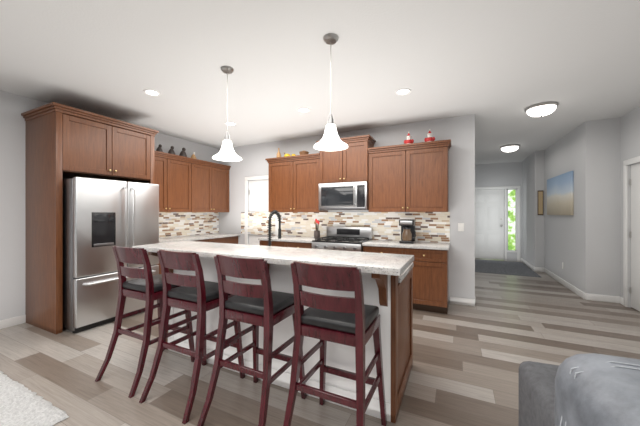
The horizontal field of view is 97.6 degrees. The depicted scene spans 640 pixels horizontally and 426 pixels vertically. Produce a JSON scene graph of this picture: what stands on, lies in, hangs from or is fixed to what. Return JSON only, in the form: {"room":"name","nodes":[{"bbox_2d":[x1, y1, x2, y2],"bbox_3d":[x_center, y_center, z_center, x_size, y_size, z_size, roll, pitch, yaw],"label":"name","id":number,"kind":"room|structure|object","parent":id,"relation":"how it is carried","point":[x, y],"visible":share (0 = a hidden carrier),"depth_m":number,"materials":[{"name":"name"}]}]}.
{"room":"kitchen","nodes":[
{"label":"kitchen","id":0,"kind":"room"},
{"bbox_2d":[0,90,218,319],"bbox_3d":[-4.430,-0.040,2.049,0.140,2.800,9.800,0,0,26],"label":"wall","id":1,"kind":"structure","parent":0,"point":[13,107],"depth_m":3.39,"materials":[{"name":"grey paint"}]},
{"bbox_2d":[0,315,25,328],"bbox_3d":[-5.080,1.310,0.542,0.014,0.100,6.520,0,0,26],"label":"baseboard","id":2,"kind":"structure","parent":1,"relation":"attached to","point":[13,321],"depth_m":3.36,"materials":[{"name":"white wood"}]},
{"bbox_2d":[155,155,194,210],"bbox_3d":[-2.766,-0.493,4.923,0.328,0.955,1.045,0,0,26],"label":"upper cabinet","id":3,"kind":"object","parent":1,"relation":"attached to","point":[186,184],"depth_m":4.98,"materials":[{"name":"brown wood"}]},
{"bbox_2d":[156,144,162,151],"bbox_3d":[-2.789,-1.112,4.865,0.112,0.171,0.112,0,0,26],"label":"figurine","id":4,"kind":"object","parent":3,"relation":"on","point":[159,148],"visible":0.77,"depth_m":4.84,"materials":[{"name":"grey ceramic"}]},
{"bbox_2d":[168,146,174,154],"bbox_3d":[-2.689,-1.122,5.072,0.126,0.192,0.126,0,0,26],"label":"figurine","id":5,"kind":"object","parent":3,"relation":"on","point":[171,151],"visible":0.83,"depth_m":5.04,"materials":[{"name":"grey ceramic"}]},
{"bbox_2d":[179,148,186,156],"bbox_3d":[-2.583,-1.132,5.288,0.140,0.212,0.139,0,0,26],"label":"figurine","id":6,"kind":"object","parent":3,"relation":"on","point":[183,153],"visible":0.77,"depth_m":5.25,"materials":[{"name":"grey ceramic"}]},
{"bbox_2d":[159,212,218,237],"bbox_3d":[-2.714,0.216,5.394,0.011,0.463,1.996,0,0,26],"label":"backsplash","id":7,"kind":"structure","parent":1,"relation":"attached to","point":[173,224],"depth_m":5.55,"materials":[{"name":"tile"}]},
{"bbox_2d":[195,163,230,210],"bbox_3d":[-2.362,-0.493,5.751,0.328,0.955,1.045,0,0,26],"label":"upper cabinet","id":8,"kind":"object","parent":1,"relation":"attached to","point":[211,182],"depth_m":5.70,"materials":[{"name":"brown wood"}]},
{"bbox_2d":[0,258,639,425],"bbox_3d":[0.526,1.390,3.360,13.000,0.060,16.500,0,0,26],"label":"floor","id":9,"kind":"structure","parent":0,"point":[468,361],"depth_m":2.50,"materials":[{"name":"laminate"}]},
{"bbox_2d":[0,371,68,425],"bbox_3d":[-3.252,1.336,1.224,2.303,0.046,2.573,0,0,26],"label":"shag rug","id":10,"kind":"object","parent":9,"relation":"on","point":[21,405],"visible":1,"depth_m":1.90,"materials":[{"name":"white carpet"}]},
{"bbox_2d":[21,102,158,333],"bbox_3d":[-3.038,0.068,3.807,0.818,2.585,1.220,0,0,26],"label":"cabinet","id":11,"kind":"object","parent":9,"relation":"on","point":[62,141],"visible":0.92,"depth_m":3.34,"materials":[{"name":"brown wood"}]},
{"bbox_2d":[63,177,158,333],"bbox_3d":[-2.805,0.477,3.693,0.820,1.765,0.970,0,0,26],"label":"refrigerator","id":12,"kind":"object","parent":9,"relation":"on","point":[102,218],"visible":0.79,"depth_m":3.32,"materials":[{"name":"silver metal"}]},
{"bbox_2d":[95,246,194,397],"bbox_3d":[-1.480,0.818,2.418,0.480,1.085,0.578,0,0,26],"label":"stool","id":13,"kind":"object","parent":9,"relation":"on","point":[147,286],"visible":0.9,"depth_m":2.29,"materials":[{"name":"brown wood"}]},
{"bbox_2d":[156,240,203,273],"bbox_3d":[-2.654,0.926,4.846,0.598,0.868,1.056,0,0,26],"label":"base cabinet","id":14,"kind":"object","parent":9,"relation":"on","point":[195,240],"depth_m":4.44,"materials":[{"name":"brown wood"}]},
{"bbox_2d":[139,250,244,424],"bbox_3d":[-0.958,0.818,2.164,0.480,1.085,0.578,0,0,26],"label":"stool","id":15,"kind":"object","parent":9,"relation":"on","point":[198,294],"visible":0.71,"depth_m":2.04,"materials":[{"name":"brown wood"}]},
{"bbox_2d":[204,238,215,242],"bbox_3d":[-2.387,0.926,5.393,0.598,0.868,0.410,0,0,26],"label":"base cabinet","id":16,"kind":"object","parent":9,"relation":"on","point":[205,240],"depth_m":5.34,"materials":[{"name":"brown wood"}]},
{"bbox_2d":[159,235,216,242],"bbox_3d":[-2.572,0.468,4.971,0.632,0.040,1.352,0,0,26],"label":"countertop","id":17,"kind":"structure","parent":16,"relation":"on","point":[183,238],"depth_m":5.00,"materials":[{"name":"stone"}]},
{"bbox_2d":[216,236,237,243],"bbox_3d":[-2.168,0.926,5.842,0.598,0.868,0.712,0,0,26],"label":"base cabinet","id":18,"kind":"object","parent":9,"relation":"on","point":[232,240],"depth_m":5.78,"materials":[{"name":"brown wood"}]},
{"bbox_2d":[200,233,239,237],"bbox_3d":[-2.135,0.468,5.868,0.632,0.040,0.636,0,0,26],"label":"countertop","id":19,"kind":"structure","parent":18,"relation":"on","point":[220,235],"depth_m":5.83,"materials":[{"name":"stone"}]},
{"bbox_2d":[197,255,306,425],"bbox_3d":[-0.437,0.818,1.910,0.480,1.085,0.578,0,0,26],"label":"stool","id":20,"kind":"object","parent":9,"relation":"on","point":[265,306],"visible":0.9,"depth_m":1.80,"materials":[{"name":"brown wood"}]},
{"bbox_2d":[148,243,413,423],"bbox_3d":[-0.396,0.853,2.569,2.260,1.014,1.013,0,0,26],"label":"kitchen island","id":21,"kind":"object","parent":9,"relation":"on","point":[387,280],"depth_m":2.07,"materials":[{"name":"white"}]},
{"bbox_2d":[132,241,413,276],"bbox_3d":[-0.526,0.324,2.304,2.416,0.040,0.560,0,0,26],"label":"island countertop","id":22,"kind":"structure","parent":21,"relation":"on","point":[386,264],"depth_m":2.05,"materials":[{"name":"white stone"}]},
{"bbox_2d":[267,210,281,245],"bbox_3d":[-0.413,0.208,2.739,0.132,0.478,0.217,0,0,26],"label":"faucet","id":23,"kind":"object","parent":21,"relation":"on","point":[276,212],"visible":0.9,"depth_m":2.71,"materials":[{"name":"black metal"}]},
{"bbox_2d":[259,240,311,248],"bbox_3d":[-0.473,0.926,5.081,1.096,0.868,0.598,0,0,26],"label":"base cabinet","id":24,"kind":"object","parent":9,"relation":"on","point":[264,243],"depth_m":4.80,"materials":[{"name":"brown wood"}]},
{"bbox_2d":[283,261,386,425],"bbox_3d":[0.093,0.818,1.651,0.480,1.085,0.578,0,0,26],"label":"stool","id":25,"kind":"object","parent":9,"relation":"on","point":[349,321],"visible":1,"depth_m":1.55,"materials":[{"name":"brown wood"}]},
{"bbox_2d":[312,227,371,251],"bbox_3d":[0.364,0.802,4.591,0.824,1.115,0.688,0,0,26],"label":"range","id":26,"kind":"object","parent":9,"relation":"on","point":[346,238],"visible":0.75,"depth_m":4.51,"materials":[{"name":"silver metal"}]},
{"bbox_2d":[363,246,447,313],"bbox_3d":[1.293,0.926,4.220,1.156,0.868,0.598,0,0,26],"label":"base cabinet","id":27,"kind":"object","parent":9,"relation":"on","point":[430,280],"depth_m":3.82,"materials":[{"name":"brown wood"}]},
{"bbox_2d":[258,236,449,249],"bbox_3d":[0.424,0.468,4.623,3.110,0.040,0.632,0,0,26],"label":"countertop","id":28,"kind":"structure","parent":27,"relation":"on","point":[416,244],"depth_m":4.13,"materials":[{"name":"stone"}]},
{"bbox_2d":[314,219,319,237],"bbox_3d":[-0.053,0.273,4.933,0.112,0.347,0.112,0,0,26],"label":"utensil crock","id":29,"kind":"object","parent":28,"relation":"on","point":[316,233],"visible":1,"depth_m":4.90,"materials":[{"name":"grey"}]},
{"bbox_2d":[399,219,415,243],"bbox_3d":[1.317,0.271,4.182,0.232,0.351,0.238,0,0,26],"label":"coffee maker","id":30,"kind":"object","parent":28,"relation":"on","point":[408,233],"visible":1,"depth_m":4.10,"materials":[{"name":"black"}]},
{"bbox_2d":[475,259,540,276],"bbox_3d":[4.557,1.353,7.084,1.260,0.011,2.030,0,0,26],"label":"rug","id":31,"kind":"object","parent":9,"relation":"on","point":[504,267],"visible":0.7,"depth_m":6.84,"materials":[{"name":"grey fabric"}]},
{"bbox_2d":[519,353,639,425],"bbox_3d":[1.057,0.893,0.282,1.010,0.934,2.006,0,0,20],"label":"sofa","id":32,"kind":"object","parent":9,"relation":"on","point":[592,389],"visible":1,"depth_m":0.80,"materials":[{"name":"fabric"}]},
{"bbox_2d":[0,0,639,164],"bbox_3d":[0.526,-1.480,3.360,13.000,0.080,16.500,0,0,26],"label":"ceiling","id":33,"kind":"structure","parent":0,"point":[497,68],"depth_m":2.70,"materials":[{"name":"white paint"}]},
{"bbox_2d":[143,89,160,95],"bbox_3d":[-2.005,-1.435,3.348,0.184,0.007,0.184,0,0,26],"label":"recessed light","id":34,"kind":"object","parent":33,"relation":"in","point":[151,92],"visible":0.98,"depth_m":3.34,"materials":[{"name":"white"}]},
{"bbox_2d":[212,66,241,161],"bbox_3d":[-0.927,-0.990,2.800,0.286,0.900,0.286,0,0,26],"label":"pendant light","id":35,"kind":"object","parent":33,"relation":"hanging from","point":[227,153],"visible":1,"depth_m":2.77,"materials":[{"name":"white glass"}]},
{"bbox_2d":[225,122,235,125],"bbox_3d":[-1.440,-1.435,4.507,0.184,0.007,0.184,0,0,26],"label":"recessed light","id":36,"kind":"object","parent":33,"relation":"in","point":[231,124],"visible":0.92,"depth_m":4.50,"materials":[{"name":"white"}]},
{"bbox_2d":[297,108,309,112],"bbox_3d":[-0.227,-1.435,3.916,0.184,0.007,0.184,0,0,26],"label":"recessed light","id":37,"kind":"object","parent":33,"relation":"in","point":[303,110],"visible":0.98,"depth_m":3.92,"materials":[{"name":"white"}]},
{"bbox_2d":[314,33,347,150],"bbox_3d":[0.089,-0.990,2.304,0.286,0.900,0.286,0,0,26],"label":"pendant light","id":38,"kind":"object","parent":33,"relation":"hanging from","point":[330,140],"visible":1,"depth_m":2.28,"materials":[{"name":"white glass"}]},
{"bbox_2d":[395,88,410,94],"bbox_3d":[0.987,-1.435,3.324,0.184,0.007,0.184,0,0,26],"label":"recessed light","id":39,"kind":"object","parent":33,"relation":"in","point":[404,91],"visible":0.96,"depth_m":3.31,"materials":[{"name":"white"}]},
{"bbox_2d":[500,144,519,152],"bbox_3d":[4.086,-1.370,6.029,0.360,0.140,0.360,0,0,26],"label":"flush-mount light","id":40,"kind":"object","parent":33,"relation":"attached to","point":[510,148],"visible":1,"depth_m":5.92,"materials":[{"name":"white glass"}]},
{"bbox_2d":[525,102,558,116],"bbox_3d":[2.995,-1.370,3.791,0.360,0.140,0.360,0,0,26],"label":"flush-mount light","id":41,"kind":"object","parent":33,"relation":"attached to","point":[540,109],"visible":1,"depth_m":3.70,"materials":[{"name":"white glass"}]},
{"bbox_2d":[219,114,474,302],"bbox_3d":[0.142,-0.040,5.505,5.050,2.800,0.700,0,0,26],"label":"wall","id":42,"kind":"structure","parent":0,"point":[459,131],"depth_m":4.24,"materials":[{"name":"grey paint"}]},
{"bbox_2d":[249,180,274,244],"bbox_3d":[-1.205,0.331,5.776,0.702,2.034,0.133,0,0,26],"label":"window","id":43,"kind":"structure","parent":42,"relation":"in","point":[258,195],"depth_m":5.84,"materials":[{"name":"white"}]},
{"bbox_2d":[269,155,326,210],"bbox_3d":[-0.416,-0.492,5.203,1.090,0.955,0.328,0,0,26],"label":"upper cabinet","id":44,"kind":"object","parent":42,"relation":"attached to","point":[293,185],"depth_m":5.04,"materials":[{"name":"brown wood"}]},
{"bbox_2d":[299,151,308,154],"bbox_3d":[-0.292,-1.081,5.104,0.180,0.110,0.180,0,0,26],"label":"decorative basket","id":45,"kind":"object","parent":44,"relation":"on","point":[303,152],"visible":0.6,"depth_m":5.03,"materials":[{"name":"brown wicker"}]},
{"bbox_2d":[317,139,372,183],"bbox_3d":[0.449,-0.835,4.764,0.850,0.670,0.358,0,0,26],"label":"upper cabinet","id":46,"kind":"object","parent":42,"relation":"attached to","point":[351,164],"depth_m":4.58,"materials":[{"name":"brown wood"}]},
{"bbox_2d":[319,181,368,210],"bbox_3d":[0.429,-0.270,4.724,0.842,0.450,0.444,0,0,26],"label":"microwave","id":47,"kind":"object","parent":46,"relation":"attached to","point":[344,196],"visible":0.98,"depth_m":4.54,"materials":[{"name":"silver metal"}]},
{"bbox_2d":[241,212,449,242],"bbox_3d":[0.135,0.216,5.112,4.060,0.463,0.011,0,0,26],"label":"backsplash","id":48,"kind":"structure","parent":42,"relation":"attached to","point":[432,226],"depth_m":4.85,"materials":[{"name":"tile"}]},
{"bbox_2d":[369,143,448,210],"bbox_3d":[1.354,-0.492,4.339,1.150,0.955,0.328,0,0,26],"label":"upper cabinet","id":49,"kind":"object","parent":42,"relation":"attached to","point":[411,177],"depth_m":4.17,"materials":[{"name":"brown wood"}]},
{"bbox_2d":[404,132,413,143],"bbox_3d":[1.362,-1.137,4.298,0.150,0.223,0.113,0,0,26],"label":"figurine","id":50,"kind":"object","parent":49,"relation":"on","point":[408,140],"visible":0.83,"depth_m":4.26,"materials":[{"name":"red ceramic"}]},
{"bbox_2d":[424,129,434,141],"bbox_3d":[1.632,-1.137,4.166,0.150,0.223,0.113,0,0,26],"label":"figurine","id":51,"kind":"object","parent":49,"relation":"on","point":[429,137],"visible":0.81,"depth_m":4.13,"materials":[{"name":"red ceramic"}]},
{"bbox_2d":[245,156,639,306],"bbox_3d":[2.301,0.297,6.800,6.265,2.125,4.958,0,0,26],"label":"trim","id":52,"kind":"structure","parent":42,"relation":"attached to","point":[626,163],"depth_m":5.60,"materials":[{"name":"white wood"}]},
{"bbox_2d":[458,223,463,230],"bbox_3d":[2.094,0.210,4.156,0.080,0.120,0.011,0,0,26],"label":"switch plate","id":53,"kind":"object","parent":42,"relation":"attached to","point":[460,226],"visible":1,"depth_m":4.15,"materials":[{"name":"white plastic"}]},
{"bbox_2d":[450,297,474,305],"bbox_3d":[2.107,1.310,4.149,0.330,0.100,0.014,0,0,26],"label":"baseboard","id":54,"kind":"structure","parent":42,"relation":"attached to","point":[454,300],"depth_m":4.14,"materials":[{"name":"white wood"}]},
{"bbox_2d":[475,161,521,261],"bbox_3d":[5.119,-0.040,8.162,1.845,2.800,0.160,0,0,26],"label":"wall","id":55,"kind":"structure","parent":0,"point":[499,174],"depth_m":8.01,"materials":[{"name":"grey paint"}]},
{"bbox_2d":[475,189,503,259],"bbox_3d":[4.862,0.331,8.201,0.902,2.034,0.144,0,0,26],"label":"front door","id":56,"kind":"structure","parent":55,"relation":"in","point":[489,224],"depth_m":8.18,"materials":[{"name":"white"}]},
{"bbox_2d":[507,189,516,250],"bbox_3d":[5.456,0.185,7.970,0.240,1.750,0.050,0,0,26],"label":"sidelight","id":57,"kind":"object","parent":55,"relation":"attached to","point":[511,219],"visible":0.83,"depth_m":7.96,"materials":[{"name":"clear glass"}]},
{"bbox_2d":[522,120,596,299],"bbox_3d":[4.969,-0.040,6.077,0.315,2.800,3.720,0,0,26],"label":"wall","id":58,"kind":"structure","parent":0,"point":[551,243],"depth_m":5.11,"materials":[{"name":"grey paint"}]},
{"bbox_2d":[521,258,535,270],"bbox_3d":[5.312,1.310,7.176,0.038,0.100,1.444,0,0,26],"label":"baseboard","id":59,"kind":"structure","parent":58,"relation":"attached to","point":[529,265],"depth_m":7.06,"materials":[{"name":"white wood"}]},
{"bbox_2d":[537,190,543,214],"bbox_3d":[5.101,-0.235,6.477,0.110,0.570,0.021,0,0,26],"label":"picture frame","id":60,"kind":"object","parent":58,"relation":"attached to","point":[540,202],"visible":1,"depth_m":6.47,"materials":[{"name":"brown"}]},
{"bbox_2d":[547,171,573,214],"bbox_3d":[4.679,-0.345,5.489,0.038,0.770,1.430,0,0,26],"label":"picture","id":61,"kind":"object","parent":58,"relation":"attached to","point":[560,194],"visible":1,"depth_m":5.28},
{"bbox_2d":[543,268,584,298],"bbox_3d":[4.662,1.310,5.423,0.014,0.100,2.304,0,0,26],"label":"baseboard","id":62,"kind":"structure","parent":58,"relation":"attached to","point":[560,280],"depth_m":5.16,"materials":[{"name":"white wood"}]},
{"bbox_2d":[597,118,619,296],"bbox_3d":[4.506,-0.040,4.311,0.400,2.800,0.140,0,0,26],"label":"wall","id":63,"kind":"structure","parent":0,"point":[608,206],"depth_m":4.28,"materials":[{"name":"grey paint"}]},
{"bbox_2d":[586,293,622,304],"bbox_3d":[4.341,1.310,4.292,0.400,0.100,0.043,0,0,26],"label":"baseboard","id":64,"kind":"structure","parent":63,"relation":"attached to","point":[595,297],"depth_m":4.29,"materials":[{"name":"white wood"}]},
{"bbox_2d":[620,106,639,307],"bbox_3d":[2.229,-0.040,-0.653,0.140,2.800,10.780,0,0,26],"label":"wall","id":65,"kind":"structure","parent":0,"point":[629,135],"depth_m":4.04,"materials":[{"name":"grey paint"}]},
{"bbox_2d":[630,163,639,310],"bbox_3d":[4.301,0.331,3.654,0.052,2.034,0.812,0,0,26],"label":"door","id":66,"kind":"structure","parent":65,"relation":"in","point":[635,236],"depth_m":3.92,"materials":[{"name":"white wood"}]}
]}

